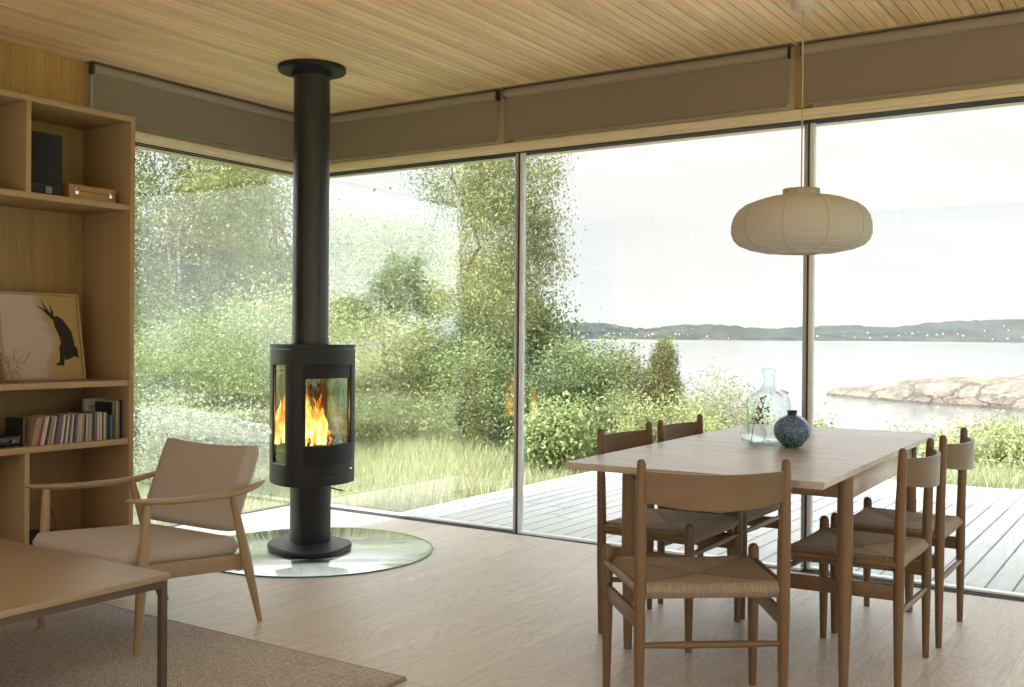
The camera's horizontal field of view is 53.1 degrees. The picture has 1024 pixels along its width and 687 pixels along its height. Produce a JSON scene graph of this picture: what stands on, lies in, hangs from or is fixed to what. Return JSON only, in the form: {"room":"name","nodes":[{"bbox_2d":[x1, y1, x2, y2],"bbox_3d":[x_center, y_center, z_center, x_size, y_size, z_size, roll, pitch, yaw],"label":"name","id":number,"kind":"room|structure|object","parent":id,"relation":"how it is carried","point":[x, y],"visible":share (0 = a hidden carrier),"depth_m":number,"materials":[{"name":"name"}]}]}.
{"room":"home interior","nodes":[
{"label":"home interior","id":0,"kind":"room"},
{"bbox_2d":[0,40,83,106],"bbox_3d":[-4.370,-0.188,2.690,0.120,2.835,7.140,1,0,33],"label":"wall","id":1,"kind":"structure","parent":0,"point":[24,70],"depth_m":5.42,"materials":[{"name":"brown wood"}]},
{"bbox_2d":[84,62,292,177],"bbox_3d":[-3.885,-1.389,3.484,0.235,0.435,9.000,1,0,33],"label":"trim","id":2,"kind":"structure","parent":1,"relation":"attached to","point":[141,135],"depth_m":6.36,"materials":[{"name":"brown wood"}]},
{"bbox_2d":[165,503,289,526],"bbox_3d":[-1.984,1.139,6.508,0.042,0.036,1.860,1,0,33],"label":"trim","id":3,"kind":"structure","parent":1,"relation":"attached to","point":[288,504],"depth_m":6.92,"materials":[{"name":"metal"}]},
{"bbox_2d":[135,96,1023,176],"bbox_3d":[1.660,-1.127,4.110,8.578,0.009,1.856,1,0,33],"label":"trim","id":4,"kind":"structure","parent":1,"relation":"attached to","point":[1019,98],"depth_m":5.70,"materials":[{"name":"wood"}]},
{"bbox_2d":[0,0,1023,112],"bbox_3d":[-0.291,-1.529,1.123,8.632,0.050,9.000,1,0,33],"label":"ceiling","id":5,"kind":"structure","parent":0,"point":[390,51],"depth_m":5.05,"materials":[{"name":"brown wood"}]},
{"bbox_2d":[86,60,293,159],"bbox_3d":[-1.857,-1.378,6.302,0.068,0.334,1.662,1,0,33],"label":"roller blind","id":6,"kind":"object","parent":5,"relation":"attached to","point":[156,104],"visible":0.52,"depth_m":6.18,"materials":[{"name":"beige fabric"}]},
{"bbox_2d":[330,88,502,160],"bbox_3d":[-0.711,-1.382,6.585,1.535,0.312,0.068,1,0,33],"label":"roller blind","id":7,"kind":"object","parent":5,"relation":"attached to","point":[467,118],"visible":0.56,"depth_m":6.51,"materials":[{"name":"beige fabric"}]},
{"bbox_2d":[500,43,794,139],"bbox_3d":[0.684,-1.365,5.669,1.760,0.312,0.068,1,0,33],"label":"roller blind","id":8,"kind":"object","parent":5,"relation":"attached to","point":[754,79],"visible":1,"depth_m":5.60,"materials":[{"name":"beige fabric"}]},
{"bbox_2d":[731,0,872,254],"bbox_3d":[1.249,-0.948,4.418,0.586,1.123,0.590,1,0,33],"label":"pendant lamp","id":9,"kind":"object","parent":5,"relation":"hanging from","point":[801,220],"visible":1,"depth_m":4.21,"materials":[{"name":"paper"}]},
{"bbox_2d":[797,7,1023,104],"bbox_3d":[2.303,-1.346,4.605,2.052,0.312,0.068,1,0,33],"label":"roller blind","id":10,"kind":"object","parent":5,"relation":"attached to","point":[988,47],"visible":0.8,"depth_m":4.86,"materials":[{"name":"beige fabric"}]},
{"bbox_2d":[102,506,1023,686],"bbox_3d":[-0.365,1.231,1.098,8.610,0.120,8.875,1,0,33],"label":"floor","id":11,"kind":"structure","parent":0,"point":[485,608],"depth_m":4.21,"materials":[{"name":"brown wood"}]},
{"bbox_2d":[0,89,134,543],"bbox_3d":[-2.696,-0.031,4.739,0.422,2.325,1.904,1,0,33],"label":"bookcase","id":12,"kind":"object","parent":11,"relation":"on","point":[85,248],"visible":0.59,"depth_m":5.42,"materials":[{"name":"brown wood"}]},
{"bbox_2d":[0,433,20,446],"bbox_3d":[-2.527,0.470,4.893,0.234,0.055,0.265,1,0,33],"label":"record player","id":13,"kind":"object","parent":12,"relation":"on","point":[10,440],"visible":1,"depth_m":4.90},
{"bbox_2d":[5,417,24,445],"bbox_3d":[-2.433,0.430,5.021,0.150,0.135,0.012,1,0,33],"label":"bookend","id":14,"kind":"object","parent":12,"relation":"on","point":[13,426],"visible":0.76,"depth_m":5.01,"materials":[{"name":"metal"}]},
{"bbox_2d":[22,416,39,445],"bbox_3d":[-2.374,0.430,5.032,0.125,0.142,0.046,1,0,33],"label":"book","id":15,"kind":"object","parent":12,"relation":"on","point":[31,423],"visible":0.76,"depth_m":5.01,"materials":[{"name":"paper"}]},
{"bbox_2d":[27,416,42,445],"bbox_3d":[-2.367,0.430,5.046,0.125,0.143,0.045,1,0,33],"label":"record sleeve","id":16,"kind":"object","parent":12,"relation":"on","point":[41,418],"visible":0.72,"depth_m":5.01,"materials":[{"name":"cardboard"}]},
{"bbox_2d":[36,416,45,445],"bbox_3d":[-2.358,0.430,5.059,0.125,0.142,0.044,1,0,33],"label":"record sleeve","id":17,"kind":"object","parent":12,"relation":"on","point":[43,419],"visible":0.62,"depth_m":5.03,"materials":[{"name":"cardboard"}]},
{"bbox_2d":[33,415,48,444],"bbox_3d":[-2.342,0.428,5.074,0.125,0.142,0.037,1,0,33],"label":"record sleeve","id":18,"kind":"object","parent":12,"relation":"on","point":[47,420],"visible":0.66,"depth_m":5.04,"materials":[{"name":"cardboard"}]},
{"bbox_2d":[0,291,85,381],"bbox_3d":[-2.413,-0.035,5.251,0.110,0.454,0.450,1,0,33],"label":"framed picture","id":19,"kind":"object","parent":12,"relation":"on","point":[49,324],"visible":1,"depth_m":5.25,"materials":[{"name":"paper"}]},
{"bbox_2d":[29,501,59,544],"bbox_3d":[-2.393,0.928,5.173,0.216,0.264,0.216,1,0,33],"label":"basket","id":20,"kind":"object","parent":12,"relation":"on","point":[32,533],"visible":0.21,"depth_m":5.25,"materials":[{"name":"wicker"}]},
{"bbox_2d":[31,130,62,195],"bbox_3d":[-2.375,-0.884,5.093,0.222,0.305,0.185,1,0,33],"label":"loudspeaker","id":21,"kind":"object","parent":12,"relation":"on","point":[46,149],"visible":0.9,"depth_m":5.03,"materials":[{"name":"black metal"}]},
{"bbox_2d":[46,417,52,444],"bbox_3d":[-2.333,0.431,5.090,0.125,0.137,0.034,1,0,33],"label":"record sleeve","id":22,"kind":"object","parent":12,"relation":"on","point":[51,417],"visible":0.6,"depth_m":5.06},
{"bbox_2d":[49,415,55,444],"bbox_3d":[-2.323,0.428,5.104,0.125,0.142,0.032,1,0,33],"label":"record sleeve","id":23,"kind":"object","parent":12,"relation":"on","point":[50,415],"visible":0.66,"depth_m":5.07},
{"bbox_2d":[45,414,60,443],"bbox_3d":[-2.307,0.428,5.130,0.125,0.143,0.032,1,0,33],"label":"record sleeve","id":24,"kind":"object","parent":12,"relation":"on","point":[45,414],"visible":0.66,"depth_m":5.10,"materials":[{"name":"cardboard"}]},
{"bbox_2d":[53,416,58,443],"bbox_3d":[-2.313,0.430,5.120,0.125,0.139,0.032,1,0,33],"label":"record sleeve","id":25,"kind":"object","parent":12,"relation":"on","point":[56,416],"visible":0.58,"depth_m":5.09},
{"bbox_2d":[50,414,63,443],"bbox_3d":[-2.298,0.427,5.148,0.125,0.143,0.028,1,0,33],"label":"record sleeve","id":26,"kind":"object","parent":12,"relation":"on","point":[50,414],"visible":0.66,"depth_m":5.11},
{"bbox_2d":[58,414,65,443],"bbox_3d":[-2.291,0.427,5.155,0.125,0.143,0.030,1,0,33],"label":"record sleeve","id":27,"kind":"object","parent":12,"relation":"on","point":[64,420],"visible":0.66,"depth_m":5.12,"materials":[{"name":"cardboard"}]},
{"bbox_2d":[59,413,74,442],"bbox_3d":[-2.262,0.427,5.195,0.125,0.144,0.021,1,0,33],"label":"record sleeve","id":28,"kind":"object","parent":12,"relation":"on","point":[59,413],"visible":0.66,"depth_m":5.16,"materials":[{"name":"cardboard"}]},
{"bbox_2d":[67,413,75,442],"bbox_3d":[-2.258,0.427,5.202,0.125,0.143,0.023,1,0,33],"label":"record sleeve","id":29,"kind":"object","parent":12,"relation":"on","point":[67,413],"visible":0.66,"depth_m":5.17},
{"bbox_2d":[66,412,82,441],"bbox_3d":[-2.238,0.426,5.236,0.125,0.144,0.020,1,0,33],"label":"record sleeve","id":30,"kind":"object","parent":12,"relation":"on","point":[81,414],"visible":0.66,"depth_m":5.20,"materials":[{"name":"cardboard"}]},
{"bbox_2d":[76,412,91,440],"bbox_3d":[-2.208,0.428,5.281,0.125,0.140,0.013,1,0,33],"label":"record sleeve","id":31,"kind":"object","parent":12,"relation":"on","point":[76,412],"visible":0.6,"depth_m":5.25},
{"bbox_2d":[79,411,94,440],"bbox_3d":[-2.198,0.426,5.295,0.125,0.144,0.009,1,-1,33],"label":"record sleeve","id":32,"kind":"object","parent":12,"relation":"on","point":[93,413],"visible":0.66,"depth_m":5.26,"materials":[{"name":"cardboard"}]},
{"bbox_2d":[62,184,115,202],"bbox_3d":[-2.214,-0.768,5.312,0.174,0.075,0.270,1,0,33],"label":"case","id":33,"kind":"object","parent":12,"relation":"on","point":[68,190],"visible":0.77,"depth_m":5.25,"materials":[{"name":"brown wood"}]},
{"bbox_2d":[82,398,106,411],"bbox_3d":[-2.217,0.394,5.448,0.023,0.205,0.130,1,0,33],"label":"book","id":34,"kind":"object","parent":12,"relation":"on","point":[88,404],"visible":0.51,"depth_m":5.41,"materials":[{"name":"paper"}]},
{"bbox_2d":[97,413,98,439],"bbox_3d":[-2.185,0.427,5.318,0.125,0.141,0.010,1,0,33],"label":"record sleeve","id":35,"kind":"object","parent":12,"relation":"on","point":[97,413],"visible":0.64,"depth_m":5.28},
{"bbox_2d":[97,411,106,439],"bbox_3d":[-2.158,0.426,5.357,0.125,0.143,0.007,1,0,33],"label":"record sleeve","id":36,"kind":"object","parent":12,"relation":"on","point":[97,411],"visible":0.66,"depth_m":5.32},
{"bbox_2d":[95,401,111,414],"bbox_3d":[-2.159,0.402,5.411,0.140,0.190,0.013,1,0,33],"label":"book","id":37,"kind":"object","parent":12,"relation":"on","point":[99,406],"visible":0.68,"depth_m":5.39,"materials":[{"name":"paper"}]},
{"bbox_2d":[99,399,117,438],"bbox_3d":[-2.129,0.398,5.410,0.140,0.200,0.015,1,0,33],"label":"book","id":38,"kind":"object","parent":12,"relation":"on","point":[114,402],"visible":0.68,"depth_m":5.37,"materials":[{"name":"paper"}]},
{"bbox_2d":[107,415,112,438],"bbox_3d":[-2.147,0.435,5.384,0.140,0.125,0.019,1,0,33],"label":"book","id":39,"kind":"object","parent":12,"relation":"on","point":[109,417],"visible":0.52,"depth_m":5.34,"materials":[{"name":"paper"}]},
{"bbox_2d":[104,399,121,437],"bbox_3d":[-2.114,0.398,5.434,0.140,0.200,0.012,1,0,33],"label":"book","id":40,"kind":"object","parent":12,"relation":"on","point":[104,399],"visible":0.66,"depth_m":5.39,"materials":[{"name":"paper"}]},
{"bbox_2d":[112,399,123,437],"bbox_3d":[-2.109,0.398,5.446,0.140,0.200,0.011,1,0,33],"label":"book","id":41,"kind":"object","parent":12,"relation":"on","point":[112,399],"visible":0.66,"depth_m":5.41,"materials":[{"name":"paper"}]},
{"bbox_2d":[118,401,119,437],"bbox_3d":[-2.124,0.400,5.424,0.140,0.195,0.013,1,0,33],"label":"book","id":42,"kind":"object","parent":12,"relation":"on","point":[118,401],"visible":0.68,"depth_m":5.39,"materials":[{"name":"paper"}]},
{"bbox_3d":[-2.441,0.157,5.013,0.072,0.063,0.072,1,0,33],"label":"glass vase","id":43,"kind":"object","parent":12,"relation":"on","visible":0},
{"bbox_2d":[0,347,30,380],"bbox_3d":[-2.428,0.100,5.013,0.066,0.167,0.144,1,0,33],"label":"twigs","id":44,"kind":"object","parent":43,"relation":"in","point":[6,361],"visible":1,"depth_m":5.00,"materials":[{"name":"plant"}]},
{"bbox_2d":[0,603,406,686],"bbox_3d":[-2.608,1.135,3.167,3.366,0.013,3.072,1,0,33],"label":"rug","id":45,"kind":"object","parent":11,"relation":"on","point":[92,645],"visible":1,"depth_m":3.70,"materials":[{"name":"carpet"}]},
{"bbox_2d":[0,538,170,686],"bbox_3d":[-1.913,0.932,3.099,1.180,0.409,1.200,1,0,33],"label":"coffee table","id":46,"kind":"object","parent":45,"relation":"on","point":[36,581],"visible":1,"depth_m":3.21,"materials":[{"name":"brown wood"}]},
{"bbox_2d":[24,438,264,655],"bbox_3d":[-1.449,0.784,4.139,0.707,0.727,0.707,1,0,33],"label":"armchair","id":47,"kind":"object","parent":45,"relation":"on","point":[201,485],"visible":0.94,"depth_m":4.14,"materials":[{"name":"brown wood"}]},
{"bbox_2d":[32,524,237,565],"bbox_3d":[-1.492,0.800,4.084,0.574,0.118,0.568,1,0,33],"label":"seat cushion","id":48,"kind":"object","parent":47,"relation":"on","point":[169,546],"depth_m":3.97,"materials":[{"name":"beige fabric"}]},
{"bbox_2d":[147,438,258,530],"bbox_3d":[-1.326,0.593,4.356,0.560,0.345,0.190,1,0,33],"label":"cushion","id":49,"kind":"object","parent":47,"relation":"on","point":[184,468],"depth_m":4.30,"materials":[{"name":"beige fabric"}]},
{"bbox_2d":[222,527,432,577],"bbox_3d":[-1.085,1.134,5.638,1.295,0.009,1.295,1,0,33],"label":"plate","id":50,"kind":"object","parent":11,"relation":"on","point":[355,562],"visible":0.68,"depth_m":5.45,"materials":[{"name":"clear glass"}]},
{"bbox_2d":[267,59,354,559],"bbox_3d":[-1.100,-0.203,5.665,0.582,2.664,0.468,1,0,44],"label":"wood stove","id":51,"kind":"object","parent":50,"relation":"on","point":[304,368],"visible":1,"depth_m":5.62,"materials":[{"name":"black metal"}]},
{"bbox_2d":[270,394,329,445],"bbox_3d":[-1.163,0.350,5.709,0.283,0.423,0.305,1,0,33],"label":"fire","id":52,"kind":"object","parent":51,"relation":"in","point":[316,424],"visible":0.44,"depth_m":5.66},
{"bbox_2d":[320,432,335,444],"bbox_3d":[-1.082,0.500,5.750,0.188,0.133,0.123,1,0,33],"label":"log","id":53,"kind":"object","parent":51,"relation":"in","point":[331,438],"visible":0.25,"depth_m":5.72,"materials":[{"name":"wood"}]},
{"bbox_2d":[597,421,742,652],"bbox_3d":[0.618,0.751,4.200,0.490,0.820,0.542,1,0,33],"label":"dining chair","id":54,"kind":"object","parent":11,"relation":"on","point":[688,529],"visible":0.76,"depth_m":4.10,"materials":[{"name":"brown wood"}]},
{"bbox_2d":[602,459,790,686],"bbox_3d":[0.592,0.756,3.260,0.542,0.820,0.490,0,0,-4],"label":"dining chair","id":55,"kind":"object","parent":11,"relation":"on","point":[735,576],"visible":1,"depth_m":3.10,"materials":[{"name":"brown wood"}]},
{"bbox_2d":[657,414,779,618],"bbox_3d":[0.925,0.751,4.668,0.490,0.820,0.542,1,0,33],"label":"dining chair","id":56,"kind":"object","parent":11,"relation":"on","point":[755,518],"visible":0.3,"depth_m":4.57,"materials":[{"name":"brown wood"}]},
{"bbox_2d":[565,424,935,686],"bbox_3d":[1.075,0.790,4.169,0.890,0.750,1.970,1,0,31],"label":"dining table","id":57,"kind":"object","parent":11,"relation":"on","point":[841,464],"visible":0.79,"depth_m":3.77,"materials":[{"name":"brown wood"}]},
{"bbox_2d":[740,423,766,446],"bbox_3d":[0.970,0.367,4.127,0.124,0.127,0.115,1,0,35],"label":"flask","id":58,"kind":"object","parent":57,"relation":"on","point":[745,423],"visible":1,"depth_m":4.12,"materials":[{"name":"glass"}]},
{"bbox_2d":[751,395,769,440],"bbox_3d":[1.008,0.303,4.158,0.071,0.184,0.073,1,0,33],"label":"dried flower","id":59,"kind":"object","parent":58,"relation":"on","point":[765,396],"visible":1,"depth_m":4.15,"materials":[{"name":"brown plant"}]},
{"bbox_2d":[747,373,790,444],"bbox_3d":[1.067,0.258,4.263,0.180,0.310,0.180,1,0,33],"label":"glass demijohn","id":60,"kind":"object","parent":57,"relation":"on","point":[757,439],"visible":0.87,"depth_m":4.27,"materials":[{"name":"glass"}]},
{"bbox_2d":[774,410,810,446],"bbox_3d":[1.123,0.341,4.113,0.144,0.146,0.144,1,0,33],"label":"vase","id":61,"kind":"object","parent":57,"relation":"on","point":[791,429],"visible":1,"depth_m":4.07,"materials":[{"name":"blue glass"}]},
{"bbox_2d":[776,438,940,686],"bbox_3d":[1.288,0.759,3.730,0.490,0.820,0.542,1,0,33],"label":"dining chair","id":62,"kind":"object","parent":11,"relation":"on","point":[897,552],"visible":0.8,"depth_m":3.58,"materials":[{"name":"brown wood"}]},
{"bbox_2d":[830,427,974,647],"bbox_3d":[1.631,0.759,4.222,0.490,0.820,0.542,1,0,33],"label":"dining chair","id":63,"kind":"object","parent":11,"relation":"on","point":[959,456],"visible":0.77,"depth_m":4.12,"materials":[{"name":"brown wood"}]},
{"bbox_3d":[2.117,1.187,4.875,8.610,0.024,0.165,1,0,33],"label":"trim","id":64,"kind":"structure","parent":11,"relation":"attached to","visible":0},
{"bbox_2d":[331,504,512,530],"bbox_3d":[-0.699,-0.014,6.752,1.800,2.300,0.046,1,0,33],"label":"trim","id":65,"kind":"structure","parent":64,"relation":"on","point":[332,505],"depth_m":6.65,"materials":[{"name":"beige wood"}]},
{"bbox_2d":[331,507,1023,601],"bbox_3d":[2.121,1.174,4.854,8.580,0.014,0.135,1,0,33],"label":"trim","id":66,"kind":"structure","parent":64,"relation":"attached to","point":[951,590],"depth_m":5.94,"materials":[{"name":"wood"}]},
{"bbox_2d":[513,153,802,570],"bbox_3d":[0.761,0.003,5.740,1.759,2.300,0.046,1,0,33],"label":"window frame","id":67,"kind":"structure","parent":66,"relation":"on","point":[520,193],"depth_m":6.19,"materials":[{"name":"grey metal"}]},
{"bbox_2d":[800,123,1023,597],"bbox_3d":[2.277,0.021,4.798,1.840,2.300,0.046,1,0,33],"label":"window","id":68,"kind":"structure","parent":66,"relation":"on","point":[810,128],"depth_m":5.27,"materials":[{"name":"grey metal"}]},
{"bbox_2d":[330,47,1023,177],"bbox_3d":[2.147,-1.348,4.885,8.620,0.435,0.235,1,0,33],"label":"trim","id":69,"kind":"structure","parent":0,"point":[1011,88],"depth_m":5.51,"materials":[{"name":"brown wood"}]},
{"bbox_2d":[504,46,812,142],"bbox_3d":[0.738,-1.364,5.696,1.865,0.315,0.025,1,0,33],"label":"trim","id":70,"kind":"structure","parent":69,"relation":"attached to","point":[798,59],"depth_m":5.21,"materials":[{"name":"brown wood"}]},
{"label":"outside","id":71,"kind":"structure","parent":0,"visible":0},
{"bbox_2d":[135,339,1023,445],"bbox_3d":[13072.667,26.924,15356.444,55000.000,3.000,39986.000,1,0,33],"label":"lake","id":72,"kind":"structure","parent":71,"point":[852,363],"depth_m":289.05,"materials":[{"name":"liquid"}]},
{"bbox_2d":[582,339,703,341],"bbox_3d":[404.006,-11.046,3539.825,489.269,5.958,211.851,1,0,33],"label":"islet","id":73,"kind":"object","parent":72,"relation":"in","point":[606,339],"visible":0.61,"depth_m":3475.61,"materials":[{"name":"stone"}]},
{"bbox_2d":[800,341,1002,343],"bbox_3d":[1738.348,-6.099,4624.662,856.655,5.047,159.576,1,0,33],"label":"bar","id":74,"kind":"object","parent":72,"relation":"in","point":[800,341],"visible":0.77,"depth_m":4559.68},
{"bbox_2d":[826,375,1023,410],"bbox_3d":[62.750,6.309,136.655,46.969,4.589,27.449,1,0,33],"label":"rock outcrop","id":75,"kind":"object","parent":72,"relation":"in","point":[972,392],"visible":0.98,"depth_m":134.07,"materials":[{"name":"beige stone"}]},
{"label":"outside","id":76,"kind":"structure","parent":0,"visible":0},
{"bbox_2d":[133,375,1023,525],"bbox_3d":[20.220,7.033,76.789,280.000,12.977,260.000,1,0,33],"label":"ground","id":77,"kind":"structure","parent":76,"point":[526,375],"depth_m":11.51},
{"bbox_2d":[134,174,164,341],"bbox_3d":[-11.358,-1.659,23.344,9.574,7.763,7.654,1,0,33],"label":"leafy tree","id":78,"kind":"object","parent":77,"relation":"on","point":[137,174],"visible":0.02,"depth_m":23.69,"materials":[{"name":"green plant"}]},
{"bbox_2d":[134,151,245,359],"bbox_3d":[-7.467,-2.460,18.033,6.228,9.781,5.909,1,0,33],"label":"leafy tree","id":79,"kind":"object","parent":77,"relation":"on","point":[138,177],"visible":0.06,"depth_m":17.54,"materials":[{"name":"green plant"}]},
{"bbox_2d":[133,369,269,494],"bbox_3d":[-2.914,0.977,9.165,1.912,1.490,1.903,1,0,33],"label":"shrub","id":80,"kind":"object","parent":77,"relation":"on","point":[191,426],"visible":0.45,"depth_m":9.14,"materials":[{"name":"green plant"}]},
{"bbox_2d":[134,222,286,353],"bbox_3d":[-7.790,-0.933,27.085,7.545,5.833,6.226,1,0,33],"label":"leafy tree","id":81,"kind":"object","parent":77,"relation":"on","point":[149,272],"visible":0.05,"depth_m":26.03,"materials":[{"name":"green plant"}]},
{"bbox_2d":[133,289,291,466],"bbox_3d":[-3.998,0.541,11.434,3.554,2.387,3.346,1,0,33],"label":"shrub","id":82,"kind":"object","parent":77,"relation":"on","point":[188,376],"visible":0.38,"depth_m":11.02,"materials":[{"name":"green plant"}]},
{"bbox_2d":[134,148,292,361],"bbox_3d":[-5.415,-2.281,17.279,4.146,7.672,3.643,1,0,33],"label":"birch tree","id":83,"kind":"object","parent":77,"relation":"on","point":[224,180],"visible":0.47,"depth_m":17.10,"materials":[{"name":"green plant"}]},
{"bbox_2d":[134,271,358,443],"bbox_3d":[-3.701,0.378,13.051,3.632,2.603,3.656,1,0,33],"label":"shrub","id":84,"kind":"object","parent":77,"relation":"on","point":[188,309],"visible":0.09,"depth_m":12.69,"materials":[{"name":"green plant"}]},
{"bbox_2d":[146,163,347,329],"bbox_3d":[-5.024,-1.557,21.183,4.915,6.290,5.114,1,0,33],"label":"leafy tree","id":85,"kind":"object","parent":77,"relation":"on","point":[279,261],"visible":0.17,"depth_m":20.26,"materials":[{"name":"green plant"}]},
{"bbox_2d":[163,264,394,448],"bbox_3d":[-2.992,0.343,12.716,3.680,2.738,3.163,1,0,33],"label":"shrub","id":86,"kind":"object","parent":77,"relation":"on","point":[285,335],"visible":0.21,"depth_m":11.83,"materials":[{"name":"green plant"}]},
{"bbox_2d":[233,291,437,443],"bbox_3d":[-2.271,0.483,13.339,3.062,2.358,3.262,1,0,33],"label":"shrub","id":87,"kind":"object","parent":77,"relation":"on","point":[345,325],"visible":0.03,"depth_m":13.13,"materials":[{"name":"green plant"}]},
{"bbox_2d":[269,187,441,331],"bbox_3d":[-3.005,-0.817,20.675,4.233,4.842,4.851,1,0,33],"label":"leafy tree","id":88,"kind":"object","parent":77,"relation":"on","point":[334,225],"visible":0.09,"depth_m":19.98,"materials":[{"name":"green plant"}]},
{"bbox_2d":[283,187,499,353],"bbox_3d":[-2.044,-0.316,16.506,3.525,4.383,3.420,1,0,33],"label":"leafy tree","id":89,"kind":"object","parent":77,"relation":"on","point":[407,275],"visible":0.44,"depth_m":16.19,"materials":[{"name":"green plant"}]},
{"bbox_2d":[329,291,507,450],"bbox_3d":[-1.386,0.567,12.802,2.943,2.479,2.878,1,0,33],"label":"shrub","id":90,"kind":"object","parent":77,"relation":"on","point":[379,352],"visible":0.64,"depth_m":12.32,"materials":[{"name":"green plant"}]},
{"bbox_2d":[333,166,547,359],"bbox_3d":[-2.010,-1.358,22.747,5.575,6.173,4.223,1,0,33],"label":"leafy tree","id":91,"kind":"object","parent":77,"relation":"on","point":[441,199],"visible":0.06,"depth_m":22.67,"materials":[{"name":"green plant"}]},
{"bbox_2d":[362,285,552,442],"bbox_3d":[-0.932,0.497,13.061,2.730,2.568,2.997,1,0,33],"label":"shrub","id":92,"kind":"object","parent":77,"relation":"on","point":[449,336],"visible":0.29,"depth_m":12.78,"materials":[{"name":"green plant"}]},
{"bbox_2d":[417,316,569,456],"bbox_3d":[-0.283,0.717,12.201,2.141,2.094,1.898,1,0,33],"label":"shrub","id":93,"kind":"object","parent":77,"relation":"on","point":[491,428],"visible":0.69,"depth_m":11.93,"materials":[{"name":"green plant"}]},
{"bbox_2d":[412,153,585,418],"bbox_3d":[-0.398,-1.804,14.507,2.872,7.102,3.051,1,0,33],"label":"birch tree","id":94,"kind":"object","parent":77,"relation":"on","point":[476,181],"visible":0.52,"depth_m":14.06,"materials":[{"name":"green plant"}]},
{"bbox_2d":[451,218,600,393],"bbox_3d":[-0.323,-0.121,25.970,5.691,6.007,5.809,1,0,33],"label":"leafy tree","id":95,"kind":"object","parent":77,"relation":"on","point":[544,326],"visible":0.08,"depth_m":24.57,"materials":[{"name":"green plant"}]},
{"bbox_2d":[486,343,614,444],"bbox_3d":[0.453,0.835,12.359,1.551,1.700,1.747,1,0,33],"label":"shrub","id":96,"kind":"object","parent":77,"relation":"on","point":[564,385],"visible":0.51,"depth_m":12.27,"materials":[{"name":"green plant"}]},
{"bbox_2d":[504,387,600,479],"bbox_3d":[0.447,1.128,10.803,0.959,1.346,1.162,1,0,33],"label":"shrub","id":97,"kind":"object","parent":77,"relation":"on","point":[553,438],"visible":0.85,"depth_m":10.64,"materials":[{"name":"green plant"}]},
{"bbox_2d":[525,315,641,430],"bbox_3d":[1.025,0.628,13.031,1.857,1.998,1.727,1,0,33],"label":"shrub","id":98,"kind":"object","parent":77,"relation":"on","point":[602,359],"visible":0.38,"depth_m":12.76,"materials":[{"name":"green plant"}]},
{"bbox_2d":[562,374,675,457],"bbox_3d":[1.096,1.124,11.511,1.454,1.538,1.416,1,0,33],"label":"shrub","id":99,"kind":"object","parent":77,"relation":"on","point":[603,423],"visible":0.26,"depth_m":11.48,"materials":[{"name":"green plant"}]},
{"bbox_2d":[597,332,655,424],"bbox_3d":[1.530,0.761,13.313,1.193,1.820,1.104,1,0,33],"label":"shrub","id":100,"kind":"object","parent":77,"relation":"on","point":[624,358],"visible":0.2,"depth_m":13.26,"materials":[{"name":"green plant"}]},
{"bbox_2d":[607,381,687,442],"bbox_3d":[1.398,1.080,10.726,1.193,1.368,1.311,1,0,33],"label":"shrub","id":101,"kind":"object","parent":77,"relation":"on","point":[638,422],"visible":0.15,"depth_m":10.58,"materials":[{"name":"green plant"}]},
{"bbox_2d":[635,330,698,422],"bbox_3d":[1.937,0.750,13.060,1.173,2.022,1.212,1,0,33],"label":"juniper tree","id":102,"kind":"object","parent":77,"relation":"on","point":[664,371],"visible":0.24,"depth_m":12.96,"materials":[{"name":"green plant"}]},
{"bbox_2d":[632,380,745,443],"bbox_3d":[1.834,1.038,10.786,1.402,1.300,1.349,1,0,33],"label":"shrub","id":103,"kind":"object","parent":77,"relation":"on","point":[707,427],"visible":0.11,"depth_m":10.90,"materials":[{"name":"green plant"}]},
{"bbox_2d":[658,356,761,431],"bbox_3d":[2.299,0.987,11.988,1.483,1.759,1.543,1,0,33],"label":"shrub","id":104,"kind":"object","parent":77,"relation":"on","point":[704,400],"visible":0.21,"depth_m":11.89,"materials":[{"name":"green plant"}]},
{"bbox_2d":[400,471,1023,592],"bbox_3d":[4.565,1.273,7.174,8.840,0.125,6.355,1,0,33],"label":"deck","id":105,"kind":"object","parent":77,"relation":"on","point":[567,506],"visible":0.38,"depth_m":7.08,"materials":[{"name":"wood"}]},
{"bbox_2d":[703,376,784,429],"bbox_3d":[2.635,1.124,11.641,1.321,1.482,1.676,1,0,33],"label":"shrub","id":106,"kind":"object","parent":77,"relation":"on","point":[745,408],"visible":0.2,"depth_m":11.62,"materials":[{"name":"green plant"}]},
{"bbox_2d":[794,402,837,427],"bbox_3d":[3.172,1.196,10.208,1.054,1.193,1.122,1,0,33],"label":"shrub","id":107,"kind":"object","parent":77,"relation":"on","point":[818,416],"visible":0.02,"depth_m":10.33,"materials":[{"name":"green plant"}]},
{"bbox_2d":[861,413,935,457],"bbox_3d":[4.093,1.240,10.837,1.191,0.998,1.109,1,0,33],"label":"shrub","id":108,"kind":"object","parent":77,"relation":"on","point":[889,413],"visible":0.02,"depth_m":10.84,"materials":[{"name":"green plant"}]},
{"bbox_2d":[884,402,1023,475],"bbox_3d":[4.720,1.212,10.430,1.942,1.292,1.771,1,0,33],"label":"shrub","id":109,"kind":"object","parent":77,"relation":"on","point":[1017,439],"visible":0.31,"depth_m":10.08,"materials":[{"name":"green plant"}]},
{"bbox_2d":[949,396,1023,485],"bbox_3d":[5.130,1.123,9.998,1.830,1.213,1.859,1,0,33],"label":"shrub","id":110,"kind":"object","parent":77,"relation":"on","point":[984,442],"visible":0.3,"depth_m":9.87,"materials":[{"name":"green plant"}]},
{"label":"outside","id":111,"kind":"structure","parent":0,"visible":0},
{"bbox_2d":[544,319,1023,342],"bbox_3d":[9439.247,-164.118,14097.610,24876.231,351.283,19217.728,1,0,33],"label":"hills","id":112,"kind":"structure","parent":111,"point":[973,331],"depth_m":8883.94,"materials":[{"name":"plant"}]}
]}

